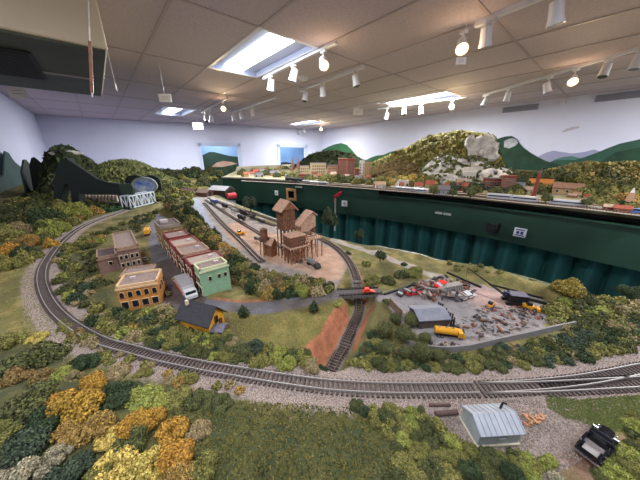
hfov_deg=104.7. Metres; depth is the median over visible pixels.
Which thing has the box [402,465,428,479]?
bush
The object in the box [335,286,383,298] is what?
road bridge
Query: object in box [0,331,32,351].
bush
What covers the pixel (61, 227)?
bush
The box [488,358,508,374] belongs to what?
bush
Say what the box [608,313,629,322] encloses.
bush
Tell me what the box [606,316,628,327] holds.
bush
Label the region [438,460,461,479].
bush
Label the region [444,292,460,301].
car
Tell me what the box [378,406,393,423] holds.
bush
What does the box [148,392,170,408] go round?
bush
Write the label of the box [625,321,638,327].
bush
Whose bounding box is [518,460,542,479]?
bush
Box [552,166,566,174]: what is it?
tree
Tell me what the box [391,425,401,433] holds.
bush
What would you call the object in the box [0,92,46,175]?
wall
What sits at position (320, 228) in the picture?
panel
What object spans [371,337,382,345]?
bush
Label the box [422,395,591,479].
chips
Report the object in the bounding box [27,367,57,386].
bush
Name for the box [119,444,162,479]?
bush
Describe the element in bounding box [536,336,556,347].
bush
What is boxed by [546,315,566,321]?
bush
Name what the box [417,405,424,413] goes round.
bush
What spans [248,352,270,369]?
bush
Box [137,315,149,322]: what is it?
bush
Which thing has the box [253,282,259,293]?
bush
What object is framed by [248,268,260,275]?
bush
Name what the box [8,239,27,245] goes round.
bush
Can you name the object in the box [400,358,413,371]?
bush
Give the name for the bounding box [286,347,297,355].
bush
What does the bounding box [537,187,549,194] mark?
tree
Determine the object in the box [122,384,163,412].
bush
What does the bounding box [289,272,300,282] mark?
bush
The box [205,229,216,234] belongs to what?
bush
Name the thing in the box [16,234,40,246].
bush
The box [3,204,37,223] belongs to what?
bush
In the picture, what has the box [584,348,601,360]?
bush
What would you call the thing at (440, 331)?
toy truck
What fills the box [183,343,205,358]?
bush
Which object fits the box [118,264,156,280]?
shop
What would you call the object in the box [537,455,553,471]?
bush
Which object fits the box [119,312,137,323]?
bush
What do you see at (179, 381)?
bush
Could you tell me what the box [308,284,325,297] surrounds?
bush
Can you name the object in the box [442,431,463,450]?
bush
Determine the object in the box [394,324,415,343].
round tree
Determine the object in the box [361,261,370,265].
shrub
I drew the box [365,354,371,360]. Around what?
bush
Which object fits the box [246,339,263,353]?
bush
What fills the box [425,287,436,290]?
scrap piece
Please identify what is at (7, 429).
bush
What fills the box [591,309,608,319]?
bush
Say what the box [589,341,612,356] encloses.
bush
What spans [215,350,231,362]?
bush
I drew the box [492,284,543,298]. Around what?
timber beam
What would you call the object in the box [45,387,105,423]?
bush
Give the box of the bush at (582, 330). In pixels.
[576,326,594,336]
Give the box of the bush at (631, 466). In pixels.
[619,456,639,479]
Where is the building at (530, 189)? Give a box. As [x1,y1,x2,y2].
[522,186,533,193]
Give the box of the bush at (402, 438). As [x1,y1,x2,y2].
[395,430,410,448]
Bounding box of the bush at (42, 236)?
[38,232,52,244]
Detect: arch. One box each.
[125,175,141,183]
[144,175,162,191]
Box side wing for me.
[96,246,120,275]
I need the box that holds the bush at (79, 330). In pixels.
[66,327,84,337]
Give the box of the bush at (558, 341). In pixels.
[556,340,571,351]
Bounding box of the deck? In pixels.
[85,194,118,201]
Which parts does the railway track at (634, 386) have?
rail, rail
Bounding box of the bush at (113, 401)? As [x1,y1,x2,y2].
[96,392,126,410]
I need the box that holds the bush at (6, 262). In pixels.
[0,254,25,270]
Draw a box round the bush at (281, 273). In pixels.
[278,271,286,276]
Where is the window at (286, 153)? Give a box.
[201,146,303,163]
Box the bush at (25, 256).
[14,248,34,264]
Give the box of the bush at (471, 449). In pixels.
[463,441,479,459]
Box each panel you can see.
[235,201,253,209]
[253,202,272,216]
[309,209,329,237]
[330,213,351,241]
[351,215,378,245]
[377,219,409,250]
[407,224,443,258]
[439,229,482,264]
[477,237,529,274]
[522,247,591,283]
[583,261,639,298]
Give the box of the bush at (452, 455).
[440,446,460,466]
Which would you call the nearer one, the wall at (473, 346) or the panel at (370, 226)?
the wall at (473, 346)
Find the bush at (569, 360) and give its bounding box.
[558,355,576,365]
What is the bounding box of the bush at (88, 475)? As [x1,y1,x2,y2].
[81,463,112,479]
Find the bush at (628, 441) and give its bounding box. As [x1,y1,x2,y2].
[622,438,639,453]
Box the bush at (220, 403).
[210,392,234,415]
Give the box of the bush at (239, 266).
[235,261,247,270]
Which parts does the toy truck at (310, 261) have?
tank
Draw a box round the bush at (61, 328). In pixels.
[55,323,72,332]
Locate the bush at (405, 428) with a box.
[397,422,412,437]
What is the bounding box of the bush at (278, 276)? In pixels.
[272,274,282,281]
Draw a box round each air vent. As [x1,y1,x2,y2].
[502,107,511,112]
[512,106,520,111]
[520,103,538,110]
[594,94,613,101]
[607,92,631,100]
[619,90,639,99]
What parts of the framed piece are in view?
pane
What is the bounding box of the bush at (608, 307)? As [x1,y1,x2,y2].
[604,305,617,313]
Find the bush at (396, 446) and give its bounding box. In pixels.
[390,438,403,453]
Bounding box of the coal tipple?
[272,198,322,264]
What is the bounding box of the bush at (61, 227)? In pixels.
[46,221,72,232]
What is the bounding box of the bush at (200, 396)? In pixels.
[183,387,217,412]
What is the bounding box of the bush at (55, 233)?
[35,226,61,237]
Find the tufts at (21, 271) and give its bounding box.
[0,264,86,348]
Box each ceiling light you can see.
[154,106,194,115]
[207,27,317,77]
[288,120,324,125]
[382,91,462,106]
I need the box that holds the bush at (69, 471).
[42,455,84,479]
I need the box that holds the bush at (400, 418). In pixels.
[395,414,405,423]
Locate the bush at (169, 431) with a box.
[154,415,189,448]
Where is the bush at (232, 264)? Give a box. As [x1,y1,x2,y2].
[226,258,236,267]
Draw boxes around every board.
[0,151,22,192]
[20,160,32,192]
[29,157,40,190]
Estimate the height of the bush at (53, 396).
0.026 m
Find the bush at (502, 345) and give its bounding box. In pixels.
[494,342,512,353]
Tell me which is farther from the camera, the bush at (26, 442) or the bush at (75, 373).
the bush at (75, 373)
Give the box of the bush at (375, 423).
[369,417,381,428]
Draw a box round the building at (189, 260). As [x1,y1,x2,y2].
[184,250,225,288]
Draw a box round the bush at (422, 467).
[418,465,431,479]
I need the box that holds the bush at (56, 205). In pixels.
[50,199,66,211]
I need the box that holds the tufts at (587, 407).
[545,394,639,431]
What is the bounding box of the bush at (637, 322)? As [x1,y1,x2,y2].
[630,318,639,324]
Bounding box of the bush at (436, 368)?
[431,361,442,373]
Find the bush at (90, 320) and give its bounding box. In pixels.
[83,314,100,327]
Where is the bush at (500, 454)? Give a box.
[495,449,507,460]
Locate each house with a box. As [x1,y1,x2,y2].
[174,298,227,332]
[375,181,385,188]
[567,193,577,197]
[574,191,581,197]
[582,194,590,197]
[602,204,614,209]
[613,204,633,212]
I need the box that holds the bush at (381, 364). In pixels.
[370,357,388,372]
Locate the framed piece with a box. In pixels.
[286,188,296,200]
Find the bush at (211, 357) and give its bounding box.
[207,351,217,361]
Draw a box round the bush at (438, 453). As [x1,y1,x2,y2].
[431,449,445,460]
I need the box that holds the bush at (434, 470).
[420,454,444,479]
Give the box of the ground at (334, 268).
[0,178,639,479]
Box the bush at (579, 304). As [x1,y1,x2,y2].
[570,297,592,311]
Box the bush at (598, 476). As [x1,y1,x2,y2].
[590,466,606,479]
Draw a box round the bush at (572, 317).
[566,313,590,327]
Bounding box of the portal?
[53,158,134,206]
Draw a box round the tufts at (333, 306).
[233,304,334,348]
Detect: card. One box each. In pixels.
[6,86,27,97]
[158,62,171,101]
[192,122,203,128]
[353,99,362,114]
[455,12,468,64]
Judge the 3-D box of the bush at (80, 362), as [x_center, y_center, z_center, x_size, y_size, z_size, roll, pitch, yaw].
[-0.471,0.242,0.495,0.060,0.035,0.047,-16,25,-39]
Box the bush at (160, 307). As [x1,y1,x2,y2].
[156,303,173,312]
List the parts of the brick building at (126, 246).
cornice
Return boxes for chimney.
[531,171,542,195]
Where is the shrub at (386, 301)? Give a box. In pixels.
[382,298,388,305]
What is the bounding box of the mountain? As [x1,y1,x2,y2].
[35,143,102,197]
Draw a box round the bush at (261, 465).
[256,457,267,475]
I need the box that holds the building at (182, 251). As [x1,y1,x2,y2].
[175,242,210,273]
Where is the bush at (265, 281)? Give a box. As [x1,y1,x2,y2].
[256,278,272,291]
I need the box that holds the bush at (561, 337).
[558,336,576,345]
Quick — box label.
[434,210,451,216]
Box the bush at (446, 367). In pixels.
[439,361,450,373]
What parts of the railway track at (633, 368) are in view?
rail, rail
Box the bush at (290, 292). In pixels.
[283,286,297,298]
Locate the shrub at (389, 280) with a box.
[380,275,395,285]
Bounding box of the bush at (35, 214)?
[26,207,67,223]
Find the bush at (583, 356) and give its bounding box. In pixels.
[574,350,596,364]
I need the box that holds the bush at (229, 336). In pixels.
[226,333,234,341]
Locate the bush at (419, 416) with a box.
[415,413,424,420]
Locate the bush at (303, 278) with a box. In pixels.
[295,274,309,283]
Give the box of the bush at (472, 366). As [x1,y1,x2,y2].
[464,360,483,374]
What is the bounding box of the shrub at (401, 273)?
[393,269,407,278]
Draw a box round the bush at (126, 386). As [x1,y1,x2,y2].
[102,380,142,407]
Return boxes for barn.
[551,182,584,194]
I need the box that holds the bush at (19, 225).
[8,221,33,231]
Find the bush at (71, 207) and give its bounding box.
[58,201,87,216]
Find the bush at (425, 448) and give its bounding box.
[415,441,431,456]
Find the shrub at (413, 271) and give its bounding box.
[403,266,422,278]
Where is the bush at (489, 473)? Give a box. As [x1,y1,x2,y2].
[478,459,498,479]
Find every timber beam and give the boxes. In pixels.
[383,285,412,294]
[447,271,481,287]
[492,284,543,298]
[529,298,552,304]
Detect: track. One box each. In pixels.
[34,201,480,398]
[201,97,227,112]
[203,203,264,262]
[204,199,301,262]
[207,197,363,371]
[217,201,276,225]
[231,96,276,112]
[241,180,639,215]
[263,40,336,79]
[297,123,329,129]
[299,65,365,91]
[329,183,602,206]
[377,96,465,109]
[473,361,639,397]
[474,0,543,28]
[477,374,639,396]
[482,46,639,96]
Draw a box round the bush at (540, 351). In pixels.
[529,347,547,358]
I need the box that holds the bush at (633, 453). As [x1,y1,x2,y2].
[615,440,639,461]
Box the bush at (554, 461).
[544,453,559,467]
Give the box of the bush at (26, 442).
[0,424,53,469]
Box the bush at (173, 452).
[155,437,194,474]
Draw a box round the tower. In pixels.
[624,188,639,206]
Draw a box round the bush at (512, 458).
[507,454,520,468]
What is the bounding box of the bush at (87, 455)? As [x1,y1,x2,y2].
[66,449,97,479]
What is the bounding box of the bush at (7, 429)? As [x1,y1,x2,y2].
[0,415,24,448]
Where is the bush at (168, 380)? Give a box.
[164,374,175,386]
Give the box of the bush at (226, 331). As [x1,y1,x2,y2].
[218,328,233,338]
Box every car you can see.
[210,198,216,203]
[237,214,245,220]
[239,209,246,214]
[285,177,294,180]
[294,178,303,181]
[318,181,328,184]
[395,186,411,191]
[396,288,404,296]
[405,288,421,295]
[411,188,428,192]
[433,279,447,287]
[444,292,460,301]
[458,290,476,300]
[487,193,511,199]
[511,195,537,201]
[549,199,585,206]
[632,208,639,212]
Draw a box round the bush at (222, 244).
[215,241,230,248]
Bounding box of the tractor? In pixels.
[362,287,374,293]
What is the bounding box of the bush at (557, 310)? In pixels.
[540,302,568,319]
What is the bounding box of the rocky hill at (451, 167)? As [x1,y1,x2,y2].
[416,152,518,181]
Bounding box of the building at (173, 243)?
[168,235,199,268]
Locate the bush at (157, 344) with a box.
[149,338,165,349]
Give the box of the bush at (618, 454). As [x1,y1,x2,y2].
[615,450,633,459]
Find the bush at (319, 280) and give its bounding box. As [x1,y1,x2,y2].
[310,277,325,286]
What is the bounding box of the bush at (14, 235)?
[2,230,27,241]
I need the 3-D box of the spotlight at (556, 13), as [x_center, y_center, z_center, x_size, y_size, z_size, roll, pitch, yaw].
[1.452,-1.401,1.505,0.102,0.166,0.096,-16,24,-38]
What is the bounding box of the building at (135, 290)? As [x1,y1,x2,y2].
[115,268,165,309]
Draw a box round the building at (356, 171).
[354,169,359,176]
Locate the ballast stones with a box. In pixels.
[6,284,639,434]
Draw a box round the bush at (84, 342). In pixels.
[80,335,97,346]
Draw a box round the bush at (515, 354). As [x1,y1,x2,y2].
[507,349,520,359]
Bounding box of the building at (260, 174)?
[255,172,262,177]
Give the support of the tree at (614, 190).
on the table
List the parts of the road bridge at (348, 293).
railing, railing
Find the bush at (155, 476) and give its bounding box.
[149,465,171,479]
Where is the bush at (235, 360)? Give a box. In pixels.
[229,353,240,364]
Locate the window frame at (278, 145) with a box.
[277,144,307,164]
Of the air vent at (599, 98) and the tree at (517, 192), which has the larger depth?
the air vent at (599, 98)
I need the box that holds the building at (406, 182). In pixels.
[398,180,408,186]
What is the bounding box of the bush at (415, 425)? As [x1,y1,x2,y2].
[412,421,420,431]
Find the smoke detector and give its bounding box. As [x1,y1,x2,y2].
[298,76,307,80]
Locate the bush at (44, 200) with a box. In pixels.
[16,193,53,208]
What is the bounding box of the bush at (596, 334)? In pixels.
[590,330,606,338]
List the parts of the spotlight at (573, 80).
bulb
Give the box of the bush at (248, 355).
[239,350,255,363]
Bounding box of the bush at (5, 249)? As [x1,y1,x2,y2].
[0,242,18,255]
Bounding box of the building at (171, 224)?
[154,218,181,249]
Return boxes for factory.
[482,177,501,189]
[500,175,517,189]
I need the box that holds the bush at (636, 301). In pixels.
[630,299,639,304]
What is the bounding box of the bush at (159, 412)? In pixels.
[145,406,166,430]
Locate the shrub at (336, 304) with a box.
[334,301,341,308]
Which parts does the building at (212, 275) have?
cornice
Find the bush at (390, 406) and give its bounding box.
[382,401,396,413]
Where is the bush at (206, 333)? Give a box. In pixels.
[201,331,211,338]
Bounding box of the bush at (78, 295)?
[65,291,87,305]
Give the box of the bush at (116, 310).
[111,305,128,314]
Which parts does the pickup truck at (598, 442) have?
bed rail, bed rail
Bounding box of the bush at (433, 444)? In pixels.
[422,436,438,450]
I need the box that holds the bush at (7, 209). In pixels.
[0,204,21,222]
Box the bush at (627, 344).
[618,339,638,353]
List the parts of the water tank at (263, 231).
tank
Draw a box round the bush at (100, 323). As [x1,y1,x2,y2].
[94,317,115,330]
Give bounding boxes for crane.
[466,268,530,306]
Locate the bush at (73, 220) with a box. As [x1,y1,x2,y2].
[63,216,80,225]
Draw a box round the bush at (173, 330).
[166,326,180,334]
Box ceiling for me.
[0,0,639,129]
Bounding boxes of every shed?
[180,188,197,191]
[195,189,213,196]
[208,185,234,195]
[262,236,277,256]
[408,302,454,328]
[458,402,525,447]
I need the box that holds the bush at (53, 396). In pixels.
[44,389,79,406]
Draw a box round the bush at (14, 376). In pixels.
[0,365,36,388]
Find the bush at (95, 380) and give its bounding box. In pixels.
[77,370,107,389]
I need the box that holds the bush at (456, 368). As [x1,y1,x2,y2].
[449,359,466,375]
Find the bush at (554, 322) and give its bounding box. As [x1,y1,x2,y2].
[549,317,571,331]
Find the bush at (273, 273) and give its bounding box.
[266,269,277,276]
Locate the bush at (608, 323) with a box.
[605,319,623,328]
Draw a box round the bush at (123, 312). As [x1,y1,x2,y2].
[113,309,130,318]
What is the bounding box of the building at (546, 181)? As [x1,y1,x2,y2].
[529,178,553,185]
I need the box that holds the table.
[223,164,639,218]
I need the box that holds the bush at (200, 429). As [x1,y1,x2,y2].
[184,419,211,442]
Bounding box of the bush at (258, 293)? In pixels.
[254,289,262,297]
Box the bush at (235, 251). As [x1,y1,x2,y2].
[233,249,240,254]
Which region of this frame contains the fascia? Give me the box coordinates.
[222,177,639,270]
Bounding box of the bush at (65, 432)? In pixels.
[49,418,86,445]
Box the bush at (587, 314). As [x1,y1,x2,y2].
[581,311,605,324]
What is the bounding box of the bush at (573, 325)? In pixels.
[565,321,577,330]
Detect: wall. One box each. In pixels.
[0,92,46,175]
[35,115,321,169]
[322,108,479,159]
[389,298,402,317]
[403,321,576,352]
[476,88,639,170]
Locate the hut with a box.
[210,323,228,333]
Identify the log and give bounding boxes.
[429,403,450,406]
[434,409,458,416]
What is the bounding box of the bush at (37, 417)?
[24,402,64,430]
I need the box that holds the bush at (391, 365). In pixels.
[386,360,396,372]
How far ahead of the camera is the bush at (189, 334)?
0.56 m
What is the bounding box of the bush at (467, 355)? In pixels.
[459,351,475,362]
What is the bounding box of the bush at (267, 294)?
[259,284,274,300]
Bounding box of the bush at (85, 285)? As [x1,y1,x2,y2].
[75,281,94,292]
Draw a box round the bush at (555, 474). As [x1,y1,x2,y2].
[546,468,566,479]
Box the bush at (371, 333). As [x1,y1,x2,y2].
[366,329,377,338]
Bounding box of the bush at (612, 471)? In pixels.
[599,461,635,479]
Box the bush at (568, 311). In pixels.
[566,308,582,318]
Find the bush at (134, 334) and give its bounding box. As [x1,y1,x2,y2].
[124,329,144,342]
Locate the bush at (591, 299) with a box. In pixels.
[580,293,597,307]
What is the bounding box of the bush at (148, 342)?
[142,335,157,346]
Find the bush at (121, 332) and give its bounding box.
[113,324,136,339]
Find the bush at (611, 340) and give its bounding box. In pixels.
[605,335,619,344]
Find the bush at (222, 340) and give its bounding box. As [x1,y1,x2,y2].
[212,335,226,346]
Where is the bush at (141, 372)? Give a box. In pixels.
[132,364,148,378]
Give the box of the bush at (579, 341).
[563,335,588,346]
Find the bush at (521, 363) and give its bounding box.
[516,359,530,370]
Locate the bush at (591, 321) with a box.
[582,317,604,329]
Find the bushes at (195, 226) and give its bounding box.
[0,181,639,471]
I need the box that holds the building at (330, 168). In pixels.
[327,165,338,172]
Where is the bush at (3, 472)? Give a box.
[0,464,15,479]
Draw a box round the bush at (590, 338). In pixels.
[582,333,595,341]
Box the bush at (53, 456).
[42,442,74,465]
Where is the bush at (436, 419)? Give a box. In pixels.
[432,416,444,427]
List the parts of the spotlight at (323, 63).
stem, bulb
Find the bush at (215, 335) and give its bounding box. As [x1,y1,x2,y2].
[210,332,220,340]
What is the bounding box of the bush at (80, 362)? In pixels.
[66,352,103,371]
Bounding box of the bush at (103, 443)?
[92,424,117,451]
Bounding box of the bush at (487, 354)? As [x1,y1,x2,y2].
[478,348,497,359]
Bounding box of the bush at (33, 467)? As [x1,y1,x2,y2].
[3,455,53,479]
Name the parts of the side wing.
cornice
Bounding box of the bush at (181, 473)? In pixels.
[162,458,198,479]
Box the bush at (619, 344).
[610,342,631,353]
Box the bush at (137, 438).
[109,423,148,456]
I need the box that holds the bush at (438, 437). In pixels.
[432,430,449,447]
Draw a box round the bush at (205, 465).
[188,448,217,479]
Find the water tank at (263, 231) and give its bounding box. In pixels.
[258,227,269,256]
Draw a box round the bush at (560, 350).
[550,344,571,356]
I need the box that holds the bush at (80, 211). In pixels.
[71,207,92,219]
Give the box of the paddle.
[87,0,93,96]
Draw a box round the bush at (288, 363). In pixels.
[275,355,297,371]
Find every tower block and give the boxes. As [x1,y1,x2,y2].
[338,158,346,174]
[346,158,354,175]
[359,160,364,174]
[364,161,370,177]
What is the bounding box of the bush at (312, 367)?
[304,357,319,374]
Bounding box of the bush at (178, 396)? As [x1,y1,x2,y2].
[163,384,191,412]
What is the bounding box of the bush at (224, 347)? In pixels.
[217,343,231,351]
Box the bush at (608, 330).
[600,326,620,337]
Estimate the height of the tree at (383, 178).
0.131 m
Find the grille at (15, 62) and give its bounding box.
[0,47,46,80]
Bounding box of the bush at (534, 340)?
[529,338,544,344]
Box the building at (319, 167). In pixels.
[310,162,325,173]
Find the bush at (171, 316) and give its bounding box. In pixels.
[165,313,179,323]
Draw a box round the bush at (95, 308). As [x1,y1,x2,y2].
[86,301,106,313]
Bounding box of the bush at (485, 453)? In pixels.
[476,445,501,469]
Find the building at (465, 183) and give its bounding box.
[457,182,468,190]
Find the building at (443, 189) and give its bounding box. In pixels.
[437,185,449,195]
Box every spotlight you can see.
[204,111,208,122]
[209,108,213,121]
[221,102,225,111]
[250,106,254,116]
[267,75,274,90]
[288,64,298,82]
[302,89,307,102]
[319,49,328,70]
[320,83,325,96]
[352,70,360,87]
[384,108,388,119]
[402,105,405,115]
[418,103,422,113]
[449,100,454,109]
[455,28,468,55]
[478,21,493,48]
[480,96,488,106]
[502,88,511,101]
[543,76,552,94]
[545,0,565,28]
[567,68,579,85]
[596,58,613,78]
[627,50,639,70]
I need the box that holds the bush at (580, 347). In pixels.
[576,345,587,350]
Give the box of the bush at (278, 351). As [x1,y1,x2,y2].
[268,345,286,360]
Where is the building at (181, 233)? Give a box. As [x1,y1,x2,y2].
[162,229,189,258]
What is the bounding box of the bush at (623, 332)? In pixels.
[614,327,631,336]
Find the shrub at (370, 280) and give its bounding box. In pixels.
[363,274,380,285]
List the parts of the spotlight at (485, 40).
stem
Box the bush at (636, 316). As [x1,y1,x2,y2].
[628,309,639,321]
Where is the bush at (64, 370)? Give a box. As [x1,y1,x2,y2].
[48,364,72,381]
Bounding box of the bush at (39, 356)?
[0,340,72,379]
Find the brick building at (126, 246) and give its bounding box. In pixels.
[112,230,142,271]
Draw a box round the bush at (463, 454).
[459,450,469,461]
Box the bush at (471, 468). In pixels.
[458,456,482,479]
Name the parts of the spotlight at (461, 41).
bulb, stem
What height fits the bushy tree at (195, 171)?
0.128 m
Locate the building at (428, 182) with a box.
[425,180,435,188]
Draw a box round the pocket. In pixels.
[485,223,500,233]
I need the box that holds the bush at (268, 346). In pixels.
[262,341,273,351]
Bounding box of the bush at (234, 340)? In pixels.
[225,336,238,345]
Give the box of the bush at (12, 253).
[9,245,36,257]
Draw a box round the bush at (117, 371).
[104,362,130,380]
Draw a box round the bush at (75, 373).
[62,369,85,381]
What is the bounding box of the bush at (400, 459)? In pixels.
[389,450,416,471]
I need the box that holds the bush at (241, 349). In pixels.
[233,342,247,355]
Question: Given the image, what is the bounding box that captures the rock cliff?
[464,133,499,160]
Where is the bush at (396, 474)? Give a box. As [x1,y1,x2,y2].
[384,467,407,479]
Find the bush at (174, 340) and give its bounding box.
[161,334,181,350]
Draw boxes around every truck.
[143,227,150,235]
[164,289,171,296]
[174,273,197,299]
[306,257,320,269]
[434,325,465,339]
[440,281,462,292]
[573,424,619,467]
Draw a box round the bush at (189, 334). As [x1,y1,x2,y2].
[181,329,195,341]
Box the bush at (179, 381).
[172,375,184,387]
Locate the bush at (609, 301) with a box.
[603,299,617,309]
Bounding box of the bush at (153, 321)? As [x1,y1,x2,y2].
[139,317,158,328]
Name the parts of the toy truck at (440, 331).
tank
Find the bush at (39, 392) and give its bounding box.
[0,378,60,425]
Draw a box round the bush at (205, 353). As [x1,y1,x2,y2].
[199,348,212,358]
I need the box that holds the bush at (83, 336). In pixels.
[79,332,94,340]
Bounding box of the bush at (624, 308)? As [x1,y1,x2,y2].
[612,302,639,316]
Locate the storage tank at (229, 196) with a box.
[226,193,236,199]
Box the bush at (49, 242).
[41,237,61,248]
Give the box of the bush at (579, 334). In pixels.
[571,330,587,339]
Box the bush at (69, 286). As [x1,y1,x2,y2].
[58,282,77,291]
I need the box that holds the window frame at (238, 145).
[197,143,242,169]
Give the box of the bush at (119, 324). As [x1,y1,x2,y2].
[114,322,125,332]
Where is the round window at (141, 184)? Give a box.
[131,177,157,197]
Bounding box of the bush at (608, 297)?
[595,294,613,299]
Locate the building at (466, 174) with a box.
[463,171,476,178]
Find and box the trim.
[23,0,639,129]
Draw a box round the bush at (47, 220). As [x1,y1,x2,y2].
[35,218,51,223]
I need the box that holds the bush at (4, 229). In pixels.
[0,224,16,239]
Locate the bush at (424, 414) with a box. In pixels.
[422,412,433,420]
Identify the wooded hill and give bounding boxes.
[290,149,364,168]
[355,129,505,168]
[370,159,427,177]
[518,160,639,177]
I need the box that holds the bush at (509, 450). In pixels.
[505,447,520,461]
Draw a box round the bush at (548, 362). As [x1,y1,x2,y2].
[540,355,555,368]
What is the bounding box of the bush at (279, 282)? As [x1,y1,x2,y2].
[272,279,284,288]
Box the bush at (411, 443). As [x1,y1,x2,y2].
[409,438,420,451]
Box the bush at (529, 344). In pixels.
[523,340,541,349]
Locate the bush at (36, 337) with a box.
[23,330,49,344]
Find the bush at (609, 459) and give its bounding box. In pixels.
[605,456,623,469]
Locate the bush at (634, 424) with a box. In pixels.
[619,417,639,432]
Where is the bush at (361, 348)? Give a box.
[358,345,372,354]
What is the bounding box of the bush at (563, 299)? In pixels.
[556,296,573,307]
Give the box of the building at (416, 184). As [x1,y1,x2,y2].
[414,182,422,187]
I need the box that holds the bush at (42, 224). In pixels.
[30,222,46,229]
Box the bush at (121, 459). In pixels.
[91,444,140,479]
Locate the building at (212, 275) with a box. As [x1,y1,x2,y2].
[193,256,231,296]
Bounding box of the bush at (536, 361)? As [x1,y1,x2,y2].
[526,355,544,367]
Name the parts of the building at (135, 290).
pane, pane, cornice, pane, pane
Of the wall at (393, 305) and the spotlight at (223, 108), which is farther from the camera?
the spotlight at (223, 108)
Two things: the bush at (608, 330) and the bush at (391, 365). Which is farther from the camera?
the bush at (608, 330)
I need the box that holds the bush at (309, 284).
[303,281,312,287]
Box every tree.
[176,184,188,187]
[178,175,187,179]
[186,183,198,187]
[187,174,195,177]
[189,166,202,169]
[192,170,203,175]
[195,180,210,186]
[197,176,209,181]
[204,167,213,171]
[207,176,218,181]
[211,170,222,177]
[242,196,256,211]
[272,171,280,176]
[273,165,281,171]
[293,168,300,174]
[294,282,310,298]
[320,206,337,227]
[326,174,337,182]
[336,173,344,179]
[345,176,354,182]
[351,177,361,184]
[354,228,363,239]
[364,180,373,184]
[374,250,386,261]
[376,176,390,186]
[376,321,392,336]
[377,340,396,355]
[389,179,396,184]
[389,312,401,322]
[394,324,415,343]
[395,175,405,179]
[397,344,412,358]
[403,312,418,327]
[410,341,432,361]
[418,331,431,342]
[422,176,433,180]
[429,187,438,196]
[430,348,445,362]
[448,189,457,197]
[450,182,463,190]
[466,187,476,198]
[470,185,482,192]
[471,183,485,189]
[486,185,504,190]
[488,186,507,193]
[506,183,527,194]
[508,189,524,195]
[513,172,531,180]
[516,176,525,181]
[521,180,531,185]
[531,182,547,189]
[534,171,556,181]
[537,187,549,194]
[541,192,553,202]
[551,277,587,298]
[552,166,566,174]
[556,171,579,181]
[572,172,587,182]
[573,169,590,173]
[573,187,596,196]
[577,174,599,184]
[581,196,594,206]
[587,182,610,189]
[593,177,615,184]
[594,165,621,179]
[594,195,618,204]
[597,186,625,196]
[605,200,618,204]
[611,192,639,205]
[614,284,639,299]
[615,179,639,185]
[616,177,639,181]
[620,184,639,187]
[620,186,639,191]
[623,202,638,207]
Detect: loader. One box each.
[236,230,245,235]
[485,301,495,308]
[521,301,540,312]
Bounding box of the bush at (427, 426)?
[417,417,435,435]
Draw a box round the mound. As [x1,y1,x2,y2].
[96,158,176,187]
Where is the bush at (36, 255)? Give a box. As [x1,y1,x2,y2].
[29,250,45,259]
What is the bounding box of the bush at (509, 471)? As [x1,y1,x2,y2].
[498,458,526,479]
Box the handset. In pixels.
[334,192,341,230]
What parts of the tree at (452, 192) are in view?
crown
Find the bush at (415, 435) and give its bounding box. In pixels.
[409,427,424,442]
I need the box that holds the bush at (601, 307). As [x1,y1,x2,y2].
[590,304,612,314]
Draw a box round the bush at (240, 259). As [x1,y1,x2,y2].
[237,256,247,263]
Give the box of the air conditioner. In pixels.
[0,0,107,95]
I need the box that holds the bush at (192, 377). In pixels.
[183,372,198,384]
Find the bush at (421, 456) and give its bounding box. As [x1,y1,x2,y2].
[417,452,426,465]
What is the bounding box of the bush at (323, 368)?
[319,364,327,371]
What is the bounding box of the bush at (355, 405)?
[349,398,364,412]
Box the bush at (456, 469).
[455,462,464,478]
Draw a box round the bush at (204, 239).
[202,233,214,244]
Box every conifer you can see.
[182,203,193,214]
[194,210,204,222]
[212,226,222,237]
[237,305,249,318]
[243,279,256,295]
[272,286,282,300]
[308,300,318,313]
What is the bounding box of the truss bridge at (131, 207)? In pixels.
[119,191,155,209]
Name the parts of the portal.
panel, panel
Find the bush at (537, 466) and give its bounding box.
[532,460,545,474]
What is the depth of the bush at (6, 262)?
0.90 m
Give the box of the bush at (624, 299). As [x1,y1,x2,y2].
[612,296,629,302]
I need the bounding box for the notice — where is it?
[513,227,526,237]
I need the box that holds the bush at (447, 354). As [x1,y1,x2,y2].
[442,349,451,358]
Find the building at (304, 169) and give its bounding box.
[300,165,308,173]
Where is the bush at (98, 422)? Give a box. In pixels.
[71,409,117,448]
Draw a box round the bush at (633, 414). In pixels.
[624,411,639,420]
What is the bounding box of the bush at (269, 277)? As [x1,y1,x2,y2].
[261,276,273,283]
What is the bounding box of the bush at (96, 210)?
[87,206,104,214]
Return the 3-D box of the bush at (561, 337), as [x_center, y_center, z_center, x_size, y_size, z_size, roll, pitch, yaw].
[0.553,0.228,0.553,0.038,0.018,0.034,-6,20,-16]
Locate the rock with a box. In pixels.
[48,150,83,155]
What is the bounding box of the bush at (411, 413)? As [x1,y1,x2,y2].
[403,405,417,422]
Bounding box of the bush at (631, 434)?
[623,426,639,440]
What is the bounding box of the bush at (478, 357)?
[473,354,485,361]
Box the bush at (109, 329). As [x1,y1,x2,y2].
[98,321,118,335]
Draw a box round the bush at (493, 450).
[487,446,497,455]
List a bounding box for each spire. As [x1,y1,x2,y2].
[291,157,294,170]
[296,158,299,170]
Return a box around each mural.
[202,152,238,187]
[322,126,639,169]
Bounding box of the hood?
[598,425,615,438]
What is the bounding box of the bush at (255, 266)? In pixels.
[249,263,260,270]
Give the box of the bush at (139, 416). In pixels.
[113,407,153,442]
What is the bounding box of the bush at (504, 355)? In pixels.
[496,351,508,360]
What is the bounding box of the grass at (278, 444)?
[160,391,501,479]
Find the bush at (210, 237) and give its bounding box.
[207,234,221,242]
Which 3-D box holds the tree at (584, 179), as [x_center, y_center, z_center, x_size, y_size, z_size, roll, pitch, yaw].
[2.640,-0.577,2.427,0.182,0.139,0.206,15,24,37]
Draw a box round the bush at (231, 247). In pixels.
[226,245,237,250]
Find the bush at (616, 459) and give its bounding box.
[606,454,622,466]

